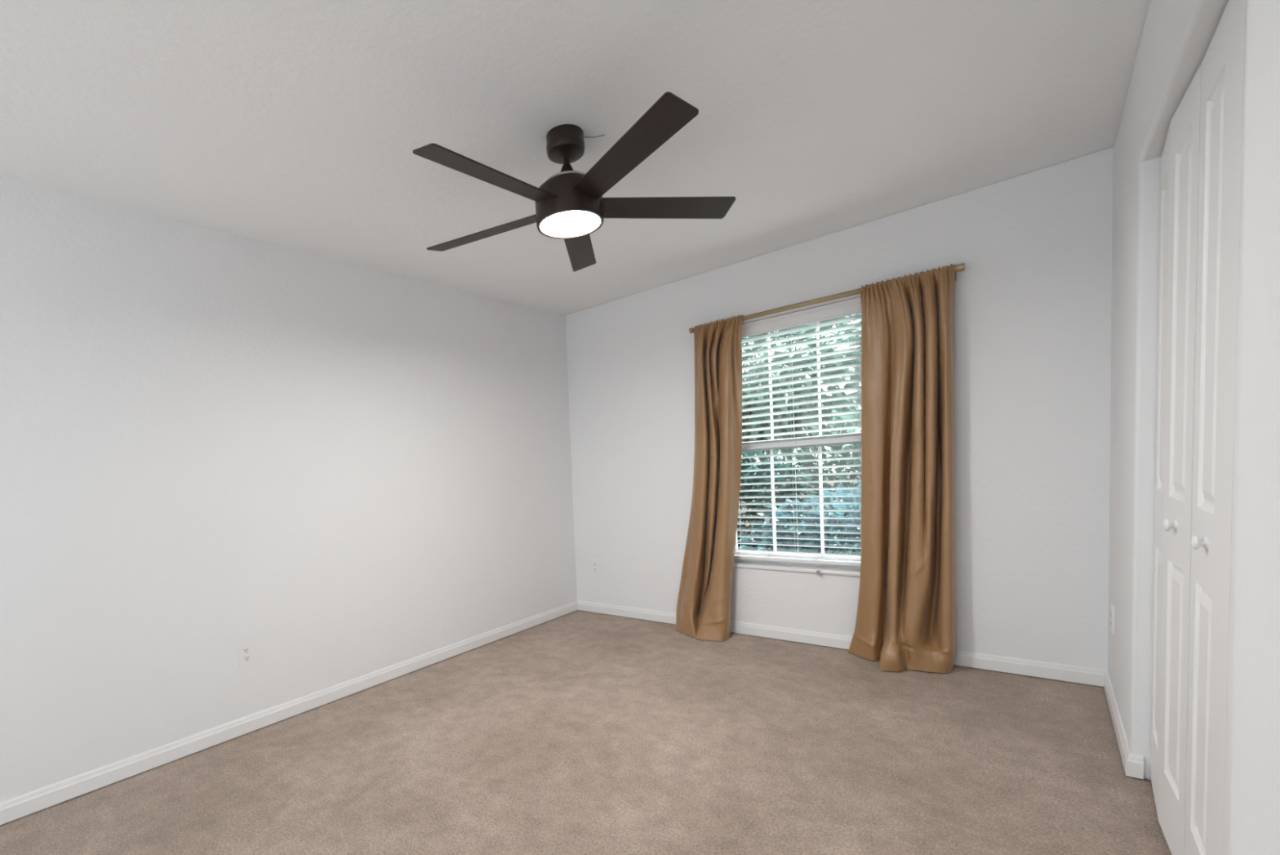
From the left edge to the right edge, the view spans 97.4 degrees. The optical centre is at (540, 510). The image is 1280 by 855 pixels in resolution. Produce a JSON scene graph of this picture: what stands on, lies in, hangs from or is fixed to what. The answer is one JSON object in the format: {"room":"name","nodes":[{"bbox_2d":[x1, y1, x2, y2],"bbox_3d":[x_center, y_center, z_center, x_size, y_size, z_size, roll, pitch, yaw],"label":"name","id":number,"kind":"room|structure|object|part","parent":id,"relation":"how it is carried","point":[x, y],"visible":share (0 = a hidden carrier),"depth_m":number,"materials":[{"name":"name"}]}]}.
{"room":"empty bedroom","nodes":[
{"label":"empty bedroom","id":0,"kind":"room"},
{"bbox_2d":[0,177,577,824],"bbox_3d":[-1.609,-0.110,2.698,0.246,2.440,5.682,0,6,42],"label":"wall","id":1,"kind":"structure","parent":0,"point":[212,442],"depth_m":2.68,"materials":[{"name":"white paint"}]},
{"bbox_2d":[237,640,255,667],"bbox_3d":[-1.454,0.708,2.739,0.011,0.116,0.072,0,6,42],"label":"wall outlet","id":2,"kind":"object","parent":1,"relation":"attached to","point":[246,650],"visible":1,"depth_m":2.73,"materials":[{"name":"white plastic"}]},
{"bbox_2d":[242,646,249,653],"bbox_3d":[-1.453,0.689,2.735,0.003,0.028,0.033,0,6,42],"label":"receptacle","id":3,"kind":"object","parent":2,"relation":"attached to","point":[246,650],"depth_m":2.73,"materials":[{"name":"white plastic"}]},
{"bbox_2d":[243,654,250,661],"bbox_3d":[-1.450,0.728,2.738,0.003,0.028,0.033,0,6,42],"label":"receptacle","id":4,"kind":"object","parent":2,"relation":"attached to","point":[246,657],"depth_m":2.74,"materials":[{"name":"white plastic"}]},
{"bbox_2d":[0,600,577,824],"bbox_3d":[-1.481,1.061,2.705,0.012,0.079,5.350,0,6,42],"label":"baseboard","id":5,"kind":"structure","parent":1,"relation":"attached to","point":[11,809],"depth_m":2.69,"materials":[{"name":"white paint"}]},
{"bbox_2d":[0,0,1150,315],"bbox_3d":[-0.239,-1.398,1.296,4.257,0.150,5.702,0,6,42],"label":"ceiling","id":6,"kind":"structure","parent":0,"point":[299,125],"depth_m":1.92,"materials":[{"name":"white paint"}]},
{"bbox_2d":[413,92,735,271],"bbox_3d":[0.070,-1.238,2.065,1.253,0.324,1.219,0,6,42],"label":"ceiling fan","id":7,"kind":"object","parent":6,"relation":"hanging from","point":[571,206],"visible":1,"depth_m":2.00,"materials":[{"name":"brown metal"}]},
{"bbox_3d":[-0.222,-1.134,2.270,0.540,0.006,0.118,-2,18,28],"label":"blade","id":8,"kind":"part","parent":7,"relation":"part of","materials":[{"name":"black wood"}]},
{"bbox_3d":[-0.159,-1.105,1.834,0.540,0.006,0.118,-8,19,-44],"label":"blade","id":9,"kind":"part","parent":7,"relation":"part of","materials":[{"name":"brown wood"}]},
{"bbox_2d":[540,210,599,235],"bbox_3d":[0.113,-1.092,2.097,0.225,0.014,0.225,0,6,42],"label":"diffuser","id":10,"kind":"object","parent":7,"relation":"attached to","point":[552,222],"depth_m":2.09,"materials":[{"name":"white glass"}]},
{"bbox_3d":[0.173,-1.175,2.462,0.118,0.006,0.540,-17,2,11],"label":"blade","id":11,"kind":"part","parent":7,"relation":"part of","materials":[{"name":"black wood"}]},
{"bbox_3d":[0.274,-1.128,1.757,0.118,0.006,0.540,9,-2,-26],"label":"blade","id":12,"kind":"part","parent":7,"relation":"part of","materials":[{"name":"black wood"}]},
{"bbox_3d":[0.479,-1.171,2.145,0.540,0.006,0.118,-4,-9,-8],"label":"blade","id":13,"kind":"part","parent":7,"relation":"part of","materials":[{"name":"black wood"}]},
{"bbox_2d":[0,609,1172,854],"bbox_3d":[-0.081,1.166,1.474,4.257,0.120,5.662,0,6,42],"label":"floor","id":14,"kind":"structure","parent":0,"point":[578,731],"depth_m":2.20,"materials":[{"name":"carpet"}]},
{"bbox_2d":[564,146,1114,684],"bbox_3d":[1.421,-0.384,3.638,3.477,2.440,0.198,0,6,42],"label":"wall","id":15,"kind":"structure","parent":0,"point":[1033,294],"depth_m":2.84,"materials":[{"name":"white paint"}]},
{"bbox_2d":[591,559,599,573],"bbox_3d":[0.450,0.455,4.513,0.072,0.116,0.011,0,6,42],"label":"wall outlet","id":16,"kind":"object","parent":15,"relation":"attached to","point":[595,562],"visible":1,"depth_m":4.51,"materials":[{"name":"white plastic"}]},
{"bbox_2d":[733,321,860,576],"bbox_3d":[1.589,-0.416,3.487,0.990,1.595,0.155,0,6,42],"label":"window","id":17,"kind":"structure","parent":15,"relation":"in","point":[743,563],"depth_m":3.50,"materials":[{"name":"white plastic"}]},
{"bbox_3d":[1.641,0.365,3.546,0.990,0.025,0.155,0,6,42],"label":"sill","id":18,"kind":"part","parent":17,"relation":"part of","materials":[{"name":"white"}]},
{"bbox_3d":[1.622,-0.431,3.523,0.930,1.575,0.045,0,6,42],"label":"frame","id":19,"kind":"part","parent":17,"relation":"part of","materials":[{"name":"white plastic"}]},
{"bbox_2d":[733,297,861,566],"bbox_3d":[1.574,-0.438,3.470,0.914,1.539,0.075,0,6,42],"label":"blind","id":20,"kind":"object","parent":17,"relation":"attached to","point":[853,306],"visible":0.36,"depth_m":3.41,"materials":[{"name":"white plastic"}]},
{"bbox_3d":[1.585,-0.430,3.475,0.002,1.465,0.056,0,6,42],"label":"ladder cord","id":21,"kind":"part","parent":20,"relation":"part of","materials":[{"name":"white fabric"}]},
{"bbox_3d":[1.631,0.316,3.534,0.914,0.022,0.052,0,6,42],"label":"rail","id":22,"kind":"part","parent":20,"relation":"part of","materials":[{"name":"white plastic"}]},
{"bbox_3d":[1.859,-0.430,3.227,0.002,1.465,0.056,0,6,42],"label":"ladder cord","id":23,"kind":"part","parent":20,"relation":"part of","materials":[{"name":"white fabric"}]},
{"bbox_3d":[1.637,-0.068,3.540,0.874,0.792,0.022,0,6,42],"label":"sash","id":24,"kind":"part","parent":17,"relation":"part of","materials":[{"name":"white plastic"}]},
{"bbox_2d":[688,262,964,333],"bbox_3d":[1.574,-1.201,3.261,1.474,0.065,0.087,0,6,42],"label":"curtain rod","id":25,"kind":"object","parent":15,"relation":"attached to","point":[960,267],"visible":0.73,"depth_m":3.22,"materials":[{"name":"brown metal"}]},
{"bbox_2d":[675,315,743,640],"bbox_3d":[1.087,-0.194,3.702,0.567,2.090,0.256,0,6,42],"label":"curtain","id":26,"kind":"object","parent":25,"relation":"hanging from","point":[704,604],"visible":1,"depth_m":3.65,"materials":[{"name":"brown fabric"}]},
{"bbox_2d":[848,263,955,672],"bbox_3d":[1.897,-0.191,2.968,0.531,2.087,0.259,0,6,42],"label":"curtain","id":27,"kind":"object","parent":25,"relation":"hanging from","point":[905,615],"visible":1,"depth_m":2.95,"materials":[{"name":"brown fabric"}]},
{"bbox_2d":[577,600,1106,686],"bbox_3d":[1.490,0.792,3.640,3.136,0.079,0.012,0,6,41],"label":"baseboard","id":28,"kind":"structure","parent":15,"relation":"attached to","point":[1092,676],"depth_m":3.33,"materials":[{"name":"white paint"}]},
{"bbox_2d":[1107,0,1279,854],"bbox_3d":[0.817,-0.105,0.475,0.115,2.440,5.642,0,6,42],"label":"wall","id":29,"kind":"structure","parent":0,"point":[1177,35],"depth_m":0.89,"materials":[{"name":"white paint"}]},
{"bbox_2d":[1111,604,1115,634],"bbox_3d":[2.466,0.467,2.387,0.011,0.116,0.072,0,6,42],"label":"wall outlet","id":30,"kind":"object","parent":29,"relation":"attached to","point":[1113,608],"visible":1,"depth_m":2.36,"materials":[{"name":"white plastic"}]},
{"bbox_2d":[1103,670,1143,778],"bbox_3d":[2.370,0.837,2.263,0.042,0.079,0.939,0,6,42],"label":"baseboard","id":31,"kind":"structure","parent":29,"relation":"attached to","point":[1133,763],"depth_m":2.05,"materials":[{"name":"white paint"}]},
{"bbox_2d":[1150,63,1201,854],"bbox_3d":[1.821,-0.068,1.597,0.065,2.028,0.610,0,6,42],"label":"door","id":32,"kind":"structure","parent":29,"relation":"in","point":[1180,159],"depth_m":1.51,"materials":[{"name":"white paint"}]},
{"bbox_3d":[1.709,0.039,1.504,0.024,0.033,0.033,0,6,42],"label":"knob","id":33,"kind":"part","parent":32,"relation":"part of","materials":[{"name":"white plastic"}]},
{"bbox_2d":[1184,0,1248,854],"bbox_3d":[1.395,-0.004,1.122,0.058,2.028,0.668,0,6,42],"label":"door","id":34,"kind":"structure","parent":29,"relation":"in","point":[1224,64],"depth_m":1.18,"materials":[{"name":"white paint"}]},
{"bbox_3d":[1.492,0.072,1.255,0.024,0.033,0.033,0,6,42],"label":"knob","id":35,"kind":"part","parent":34,"relation":"part of","materials":[{"name":"white plastic"}]},
{"label":"outside","id":36,"kind":"structure","parent":0,"visible":0},
{"bbox_2d":[737,474,860,533],"bbox_3d":[11.157,-0.426,15.197,26.000,0.200,29.850,0,6,42],"label":"ground","id":37,"kind":"structure","parent":36,"point":[831,483],"depth_m":16.35,"materials":[{"name":"green plant"}]},
{"bbox_2d":[737,449,829,550],"bbox_3d":[2.216,0.120,6.256,2.085,1.753,1.280,0,6,42],"label":"shrub","id":38,"kind":"object","parent":37,"relation":"on","point":[750,520],"visible":0.12,"depth_m":5.85,"materials":[{"name":"green plant"}]},
{"bbox_2d":[737,482,861,556],"bbox_3d":[2.635,0.427,4.626,2.066,1.325,1.244,0,6,42],"label":"shrub","id":39,"kind":"object","parent":37,"relation":"on","point":[842,491],"visible":0.22,"depth_m":4.67,"materials":[{"name":"teal plant"}]},
{"bbox_2d":[741,312,861,526],"bbox_3d":[3.836,-1.754,8.986,3.569,4.395,2.533,0,6,42],"label":"tree","id":40,"kind":"object","parent":37,"relation":"on","point":[855,337],"visible":0.22,"depth_m":8.28,"materials":[{"name":"green plant"}]},
{"bbox_2d":[769,405,861,554],"bbox_3d":[3.828,-0.166,6.418,2.213,2.159,1.592,0,6,42],"label":"shrub","id":41,"kind":"object","parent":37,"relation":"on","point":[853,461],"visible":0.12,"depth_m":6.36,"materials":[{"name":"green plant"}]}
]}

